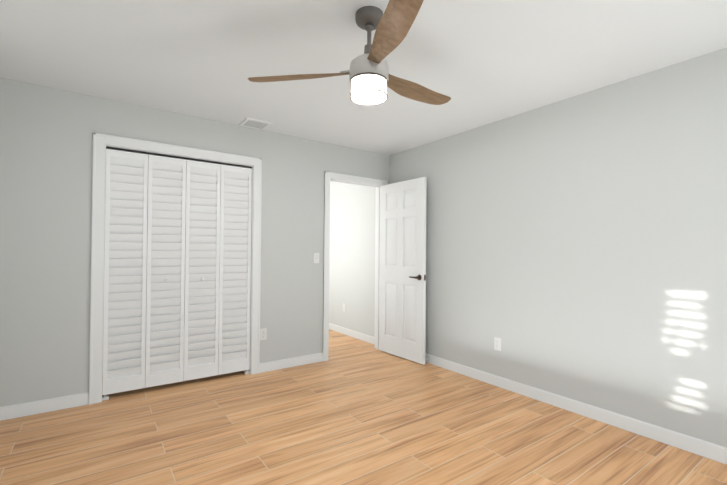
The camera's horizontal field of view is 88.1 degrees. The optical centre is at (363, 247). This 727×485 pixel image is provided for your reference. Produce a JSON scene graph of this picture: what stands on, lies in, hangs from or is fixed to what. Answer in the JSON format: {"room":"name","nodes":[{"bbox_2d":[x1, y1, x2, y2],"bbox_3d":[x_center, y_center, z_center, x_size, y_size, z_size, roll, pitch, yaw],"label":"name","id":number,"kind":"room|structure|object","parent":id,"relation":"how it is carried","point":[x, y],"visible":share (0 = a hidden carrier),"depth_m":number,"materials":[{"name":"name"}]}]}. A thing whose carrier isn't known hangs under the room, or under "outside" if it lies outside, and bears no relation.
{"room":"empty bedroom","nodes":[
{"label":"empty bedroom","id":0,"kind":"room"},
{"bbox_2d":[102,179,105,374],"bbox_3d":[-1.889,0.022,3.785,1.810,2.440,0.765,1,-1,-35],"label":"hinges","id":1,"kind":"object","parent":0,"point":[104,254],"depth_m":3.66,"materials":[{"name":"paint"}]},
{"bbox_2d":[0,77,389,406],"bbox_3d":[-1.295,0.026,3.665,3.880,2.440,0.120,1,-1,-35],"label":"wall","id":2,"kind":"structure","parent":0,"point":[46,154],"depth_m":2.93,"materials":[{"name":"paint"}]},
{"bbox_2d":[0,392,88,420],"bbox_3d":[-2.442,1.179,2.759,0.690,0.096,0.017,1,-1,-35],"label":"baseboard","id":3,"kind":"structure","parent":2,"relation":"attached to","point":[70,401],"depth_m":2.80,"materials":[{"name":"white wood"}]},
{"bbox_2d":[89,133,387,404],"bbox_3d":[-0.973,0.178,3.893,2.993,2.145,0.164,1,-1,-35],"label":"door frame","id":4,"kind":"structure","parent":2,"relation":"attached to","point":[100,141],"depth_m":3.32,"materials":[{"name":"white wood"}]},
{"bbox_2d":[101,145,380,401],"bbox_3d":[-0.968,0.211,3.896,2.875,2.080,0.122,1,-1,-35],"label":"lining","id":5,"kind":"object","parent":2,"relation":"attached to","point":[377,259],"visible":0.27,"depth_m":4.40,"materials":[{"name":"white wood"}]},
{"bbox_2d":[102,146,251,400],"bbox_3d":[-1.613,0.211,3.396,1.202,2.059,0.071,1,-1,-35],"label":"closet doors","id":6,"kind":"structure","parent":5,"relation":"attached to","point":[177,273],"depth_m":3.35,"materials":[{"name":"white wood"}]},
{"bbox_2d":[379,177,426,363],"bbox_3d":[0.434,0.244,4.360,0.161,2.022,0.756,1,-1,-37],"label":"door","id":7,"kind":"structure","parent":5,"relation":"attached to","point":[402,297],"depth_m":4.31,"materials":[{"name":"white wood"}]},
{"bbox_2d":[260,328,266,339],"bbox_3d":[-1.008,0.869,3.785,0.070,0.115,0.009,1,-1,-35],"label":"electrical outlet","id":8,"kind":"object","parent":2,"relation":"attached to","point":[263,333],"visible":0.96,"depth_m":3.79,"materials":[{"name":"white plastic"}]},
{"bbox_2d":[260,353,322,372],"bbox_3d":[-0.748,1.206,3.965,0.723,0.096,0.014,1,-1,-35],"label":"baseboard","id":9,"kind":"structure","parent":2,"relation":"attached to","point":[313,358],"depth_m":3.94,"materials":[{"name":"white wood"}]},
{"bbox_2d":[313,253,318,262],"bbox_3d":[-0.515,0.112,4.133,0.070,0.115,0.020,1,-1,-35],"label":"light switch","id":10,"kind":"object","parent":2,"relation":"attached to","point":[315,257],"visible":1,"depth_m":4.13,"materials":[{"name":"white plastic"}]},
{"bbox_2d":[0,329,726,484],"bbox_3d":[-0.713,1.293,2.922,4.000,0.100,6.965,1,-1,-35],"label":"floor","id":11,"kind":"structure","parent":0,"point":[352,411],"depth_m":2.46,"materials":[{"name":"brown wood"}]},
{"bbox_2d":[0,0,726,154],"bbox_3d":[-0.692,-1.247,2.949,4.000,0.100,6.965,1,-1,-35],"label":"ceiling","id":12,"kind":"structure","parent":0,"point":[481,62],"depth_m":2.32,"materials":[{"name":"paint"}]},
{"bbox_2d":[239,118,272,129],"bbox_3d":[-1.036,-1.187,3.609,0.245,0.011,0.240,1,-1,-35],"label":"ceiling vent","id":13,"kind":"object","parent":12,"relation":"in","point":[255,124],"visible":1,"depth_m":3.60,"materials":[{"name":"grey metal"}]},
{"bbox_2d":[248,0,450,104],"bbox_3d":[0.151,-0.985,1.967,1.153,0.430,1.224,1,-1,-35],"label":"fan","id":14,"kind":"object","parent":12,"relation":"hanging from","point":[371,78],"visible":1,"depth_m":1.87,"materials":[{"name":"brown wood"}]},
{"bbox_2d":[329,47,726,447],"bbox_3d":[0.878,0.048,4.060,0.120,2.440,6.965,1,-1,-35],"label":"wall","id":15,"kind":"structure","parent":0,"point":[576,247],"depth_m":2.83,"materials":[{"name":"paint"}]},
{"bbox_2d":[329,323,373,343],"bbox_3d":[-0.450,1.227,5.785,0.014,0.096,2.365,1,-1,-35],"label":"baseboard","id":16,"kind":"structure","parent":15,"relation":"attached to","point":[370,339],"depth_m":5.36,"materials":[{"name":"white wood"}]},
{"bbox_2d":[494,337,500,350],"bbox_3d":[1.228,0.879,3.440,0.009,0.115,0.070,1,-1,-35],"label":"electrical outlet","id":17,"kind":"object","parent":15,"relation":"attached to","point":[497,343],"visible":1,"depth_m":3.44,"materials":[{"name":"white plastic"}]},
{"bbox_2d":[425,353,726,464],"bbox_3d":[1.524,1.214,2.989,0.040,0.096,4.240,1,-1,-35],"label":"baseboard","id":18,"kind":"structure","parent":15,"relation":"attached to","point":[709,450],"depth_m":2.73,"materials":[{"name":"white wood"}]}
]}

